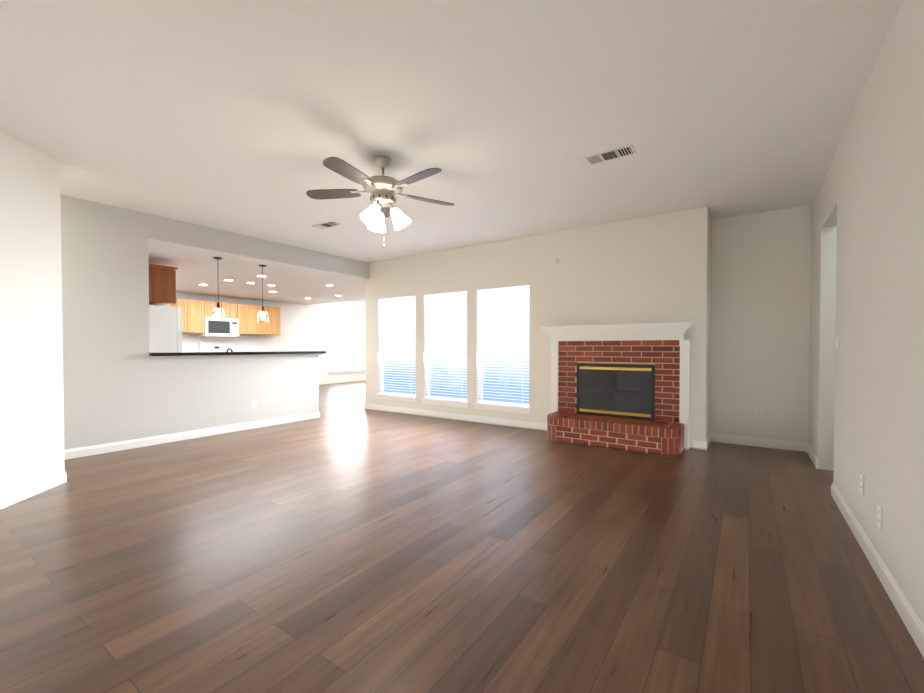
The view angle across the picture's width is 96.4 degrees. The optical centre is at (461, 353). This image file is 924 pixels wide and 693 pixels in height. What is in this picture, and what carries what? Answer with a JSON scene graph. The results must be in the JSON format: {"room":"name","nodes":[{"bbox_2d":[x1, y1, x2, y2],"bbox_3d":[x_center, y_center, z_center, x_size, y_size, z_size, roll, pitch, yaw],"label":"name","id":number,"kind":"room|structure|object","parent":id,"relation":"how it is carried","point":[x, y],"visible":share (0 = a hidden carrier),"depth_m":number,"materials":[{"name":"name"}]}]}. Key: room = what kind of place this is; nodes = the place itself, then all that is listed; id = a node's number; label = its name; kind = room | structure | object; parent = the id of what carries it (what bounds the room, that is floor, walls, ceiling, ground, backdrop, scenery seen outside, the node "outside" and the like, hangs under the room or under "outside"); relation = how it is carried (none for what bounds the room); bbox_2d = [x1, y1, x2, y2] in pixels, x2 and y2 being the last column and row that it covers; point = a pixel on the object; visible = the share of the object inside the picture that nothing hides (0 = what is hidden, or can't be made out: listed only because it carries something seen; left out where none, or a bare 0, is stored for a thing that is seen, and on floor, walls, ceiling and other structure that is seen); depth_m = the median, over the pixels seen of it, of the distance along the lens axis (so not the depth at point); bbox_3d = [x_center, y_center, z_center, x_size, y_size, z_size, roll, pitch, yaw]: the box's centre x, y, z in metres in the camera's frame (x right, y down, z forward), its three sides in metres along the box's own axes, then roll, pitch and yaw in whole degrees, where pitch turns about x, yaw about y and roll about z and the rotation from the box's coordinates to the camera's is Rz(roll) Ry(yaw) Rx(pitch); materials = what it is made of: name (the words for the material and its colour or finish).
{"room":"living room","nodes":[
{"label":"living room","id":0,"kind":"room"},
{"bbox_2d":[0,130,63,494],"bbox_3d":[-3.192,-0.234,2.185,1.980,2.740,1.980,1,1,35],"label":"wall","id":1,"kind":"structure","parent":0,"point":[31,401],"depth_m":3.24,"materials":[{"name":"white paint"}]},
{"bbox_2d":[60,194,368,449],"bbox_3d":[-3.599,-0.279,5.151,0.120,2.740,6.400,1,1,35],"label":"wall","id":2,"kind":"structure","parent":0,"point":[119,384],"depth_m":4.81,"materials":[{"name":"grey paint"}]},
{"bbox_2d":[150,351,325,357],"bbox_3d":[-3.078,0.009,5.951,0.315,0.059,2.437,1,1,35],"label":"countertop","id":3,"kind":"structure","parent":2,"relation":"on","point":[198,354],"depth_m":5.58,"materials":[{"name":"black stone"}]},
{"bbox_2d":[251,399,255,407],"bbox_3d":[-2.990,0.719,5.936,0.008,0.114,0.070,1,1,35],"label":"electrical outlet","id":4,"kind":"object","parent":2,"relation":"attached to","point":[253,402],"visible":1,"depth_m":5.93,"materials":[{"name":"white plastic"}]},
{"bbox_2d":[148,239,368,304],"bbox_3d":[-3.391,-1.601,9.925,5.220,0.360,8.910,1,1,35],"label":"ceiling","id":5,"kind":"structure","parent":0,"point":[294,284],"depth_m":7.67,"materials":[{"name":"white paint"}]},
{"bbox_2d":[211,257,224,319],"bbox_3d":[-3.479,-0.918,5.896,0.170,0.885,0.170,1,1,35],"label":"pendant light","id":6,"kind":"object","parent":5,"relation":"hanging from","point":[218,310],"visible":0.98,"depth_m":5.88,"materials":[{"name":"grey glass"}]},
{"bbox_2d":[257,265,268,322],"bbox_3d":[-3.105,-0.926,6.440,0.170,0.885,0.170,1,1,35],"label":"pendant light","id":7,"kind":"object","parent":5,"relation":"hanging from","point":[263,315],"visible":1,"depth_m":6.43,"materials":[{"name":"grey glass"}]},
{"bbox_2d":[162,292,364,380],"bbox_3d":[-3.391,-0.352,9.944,5.220,2.740,8.910,1,1,35],"label":"wall","id":8,"kind":"structure","parent":0,"point":[303,327],"depth_m":12.07,"materials":[{"name":"white paint"}]},
{"bbox_2d":[149,264,177,305],"bbox_3d":[-4.754,-0.987,6.034,0.965,0.530,0.699,1,1,35],"label":"upper cabinet","id":9,"kind":"object","parent":8,"relation":"attached to","point":[162,285],"visible":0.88,"depth_m":5.91,"materials":[{"name":"brown wood"}]},
{"bbox_2d":[171,298,190,332],"bbox_3d":[-6.491,-0.860,9.523,0.344,0.770,0.261,1,1,35],"label":"upper cabinet","id":10,"kind":"object","parent":8,"relation":"attached to","point":[185,304],"depth_m":9.46,"materials":[{"name":"brown wood"}]},
{"bbox_2d":[191,300,206,332],"bbox_3d":[-6.361,-0.863,9.711,0.344,0.770,0.415,1,1,35],"label":"upper cabinet","id":11,"kind":"object","parent":8,"relation":"attached to","point":[195,313],"depth_m":9.68,"materials":[{"name":"brown wood"}]},
{"bbox_2d":[207,302,222,317],"bbox_3d":[-6.117,-1.058,10.062,0.344,0.390,0.445,1,1,35],"label":"upper cabinet","id":12,"kind":"object","parent":8,"relation":"attached to","point":[210,305],"depth_m":9.94,"materials":[{"name":"brown wood"}]},
{"bbox_2d":[198,317,238,336],"bbox_3d":[-5.989,-0.638,10.183,0.424,0.446,0.774,1,1,35],"label":"microwave","id":13,"kind":"object","parent":8,"relation":"attached to","point":[227,327],"visible":0.94,"depth_m":10.05,"materials":[{"name":"white"}]},
{"bbox_2d":[223,302,238,317],"bbox_3d":[-5.927,-1.063,10.337,0.344,0.390,0.445,1,1,35],"label":"upper cabinet","id":14,"kind":"object","parent":8,"relation":"attached to","point":[231,310],"depth_m":10.30,"materials":[{"name":"brown wood"}]},
{"bbox_2d":[232,304,262,333],"bbox_3d":[-5.620,-0.879,10.785,0.344,0.770,0.635,1,1,35],"label":"upper cabinet","id":15,"kind":"object","parent":8,"relation":"attached to","point":[248,324],"depth_m":10.68,"materials":[{"name":"brown wood"}]},
{"bbox_2d":[263,306,280,333],"bbox_3d":[-5.320,-0.886,11.219,0.344,0.770,0.641,1,1,35],"label":"upper cabinet","id":16,"kind":"object","parent":8,"relation":"attached to","point":[273,325],"depth_m":11.19,"materials":[{"name":"brown wood"}]},
{"bbox_2d":[328,307,364,373],"bbox_3d":[-3.799,-0.427,13.790,0.140,2.125,1.680,1,1,35],"label":"nook window","id":17,"kind":"structure","parent":8,"relation":"attached to","point":[346,340],"depth_m":13.79,"materials":[{"name":"white glass"}]},
{"bbox_2d":[0,0,903,262],"bbox_3d":[-0.754,-1.654,3.513,6.640,0.060,7.210,1,1,35],"label":"ceiling","id":18,"kind":"structure","parent":0,"point":[245,117],"depth_m":2.69,"materials":[{"name":"white paint"}]},
{"bbox_2d":[312,221,341,229],"bbox_3d":[-1.740,-1.645,5.317,0.390,0.013,0.180,1,1,35],"label":"ceiling vent","id":19,"kind":"object","parent":18,"relation":"in","point":[326,225],"visible":1,"depth_m":5.30,"materials":[{"name":"silver metal"}]},
{"bbox_2d":[306,155,453,247],"bbox_3d":[-0.649,-1.247,3.423,1.261,0.751,1.267,1,1,35],"label":"ceiling fan","id":20,"kind":"object","parent":18,"relation":"hanging from","point":[383,190],"visible":1,"depth_m":3.39,"materials":[{"name":"wood"}]},
{"bbox_2d":[583,144,636,165],"bbox_3d":[1.208,-1.616,3.382,0.380,0.013,0.180,1,1,35],"label":"ceiling vent","id":21,"kind":"object","parent":18,"relation":"in","point":[612,154],"visible":0.98,"depth_m":3.37,"materials":[{"name":"silver metal"}]},
{"bbox_2d":[0,381,923,692],"bbox_3d":[-0.564,1.104,6.297,14.400,0.060,12.100,1,1,35],"label":"floor","id":22,"kind":"structure","parent":0,"point":[346,541],"depth_m":2.16,"materials":[{"name":"brown wood"}]},
{"bbox_2d":[149,305,182,352],"bbox_3d":[-4.722,0.197,6.120,0.900,1.760,0.790,1,1,35],"label":"refrigerator","id":23,"kind":"object","parent":22,"relation":"on","point":[165,328],"visible":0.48,"depth_m":5.96,"materials":[{"name":"white metal"}]},
{"bbox_2d":[199,343,232,351],"bbox_3d":[-5.856,0.381,10.107,0.690,1.270,0.760,1,1,35],"label":"range","id":24,"kind":"object","parent":22,"relation":"on","point":[213,347],"visible":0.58,"depth_m":10.22,"materials":[{"name":"white metal"}]},
{"bbox_2d":[540,322,694,456],"bbox_3d":[1.764,0.371,5.016,1.795,1.445,0.540,1,1,35],"label":"fireplace","id":25,"kind":"object","parent":22,"relation":"on","point":[624,387],"visible":1,"depth_m":4.97,"materials":[{"name":"brick"}]},
{"bbox_2d":[365,205,810,448],"bbox_3d":[1.097,-0.295,6.218,6.640,2.740,0.690,1,1,35],"label":"wall","id":26,"kind":"structure","parent":0,"point":[735,290],"depth_m":5.03,"materials":[{"name":"white paint"}]},
{"bbox_2d":[375,296,417,402],"bbox_3d":[-1.153,-0.076,7.407,1.010,1.835,0.157,1,1,35],"label":"window","id":27,"kind":"structure","parent":26,"relation":"in","point":[397,335],"depth_m":7.46,"materials":[{"name":"white plastic"}]},
{"bbox_2d":[420,291,469,407],"bbox_3d":[-0.260,-0.066,6.791,0.980,1.835,0.157,1,1,35],"label":"window","id":28,"kind":"structure","parent":26,"relation":"in","point":[446,345],"depth_m":6.83,"materials":[{"name":"white plastic"}]},
{"bbox_2d":[0,378,923,657],"bbox_3d":[-1.484,1.015,6.870,11.634,0.100,11.600,1,1,35],"label":"baseboard","id":29,"kind":"structure","parent":26,"relation":"attached to","point":[904,608],"depth_m":4.62,"materials":[{"name":"white paint"}]},
{"bbox_2d":[473,285,531,413],"bbox_3d":[0.617,-0.057,6.186,0.990,1.835,0.157,1,1,35],"label":"window","id":30,"kind":"structure","parent":26,"relation":"in","point":[503,368],"depth_m":6.22,"materials":[{"name":"white plastic"}]},
{"bbox_2d":[755,407,762,417],"bbox_3d":[3.486,0.696,4.853,0.070,0.114,0.008,1,1,35],"label":"electrical outlet","id":31,"kind":"object","parent":26,"relation":"attached to","point":[758,412],"visible":1,"depth_m":4.85,"materials":[{"name":"white plastic"}]},
{"bbox_2d":[808,0,923,623],"bbox_3d":[1.895,-0.226,1.634,0.120,2.740,7.090,1,1,35],"label":"wall","id":32,"kind":"structure","parent":0,"point":[866,398],"depth_m":2.17,"materials":[{"name":"white paint"}]},
{"bbox_2d":[836,333,838,347],"bbox_3d":[2.859,-0.099,3.152,0.014,0.114,0.070,1,1,35],"label":"light switch","id":33,"kind":"object","parent":32,"relation":"attached to","point":[837,340],"visible":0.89,"depth_m":3.14,"materials":[{"name":"white plastic"}]},
{"bbox_2d":[860,473,863,494],"bbox_3d":[2.368,0.772,2.448,0.008,0.114,0.070,1,1,35],"label":"electrical outlet","id":34,"kind":"object","parent":32,"relation":"attached to","point":[862,483],"visible":0.98,"depth_m":2.44,"materials":[{"name":"white plastic"}]},
{"bbox_2d":[877,503,881,529],"bbox_3d":[2.140,0.837,2.119,0.008,0.114,0.070,1,1,35],"label":"electrical outlet","id":35,"kind":"object","parent":32,"relation":"attached to","point":[879,516],"visible":0.98,"depth_m":2.11,"materials":[{"name":"white plastic"}]}
]}

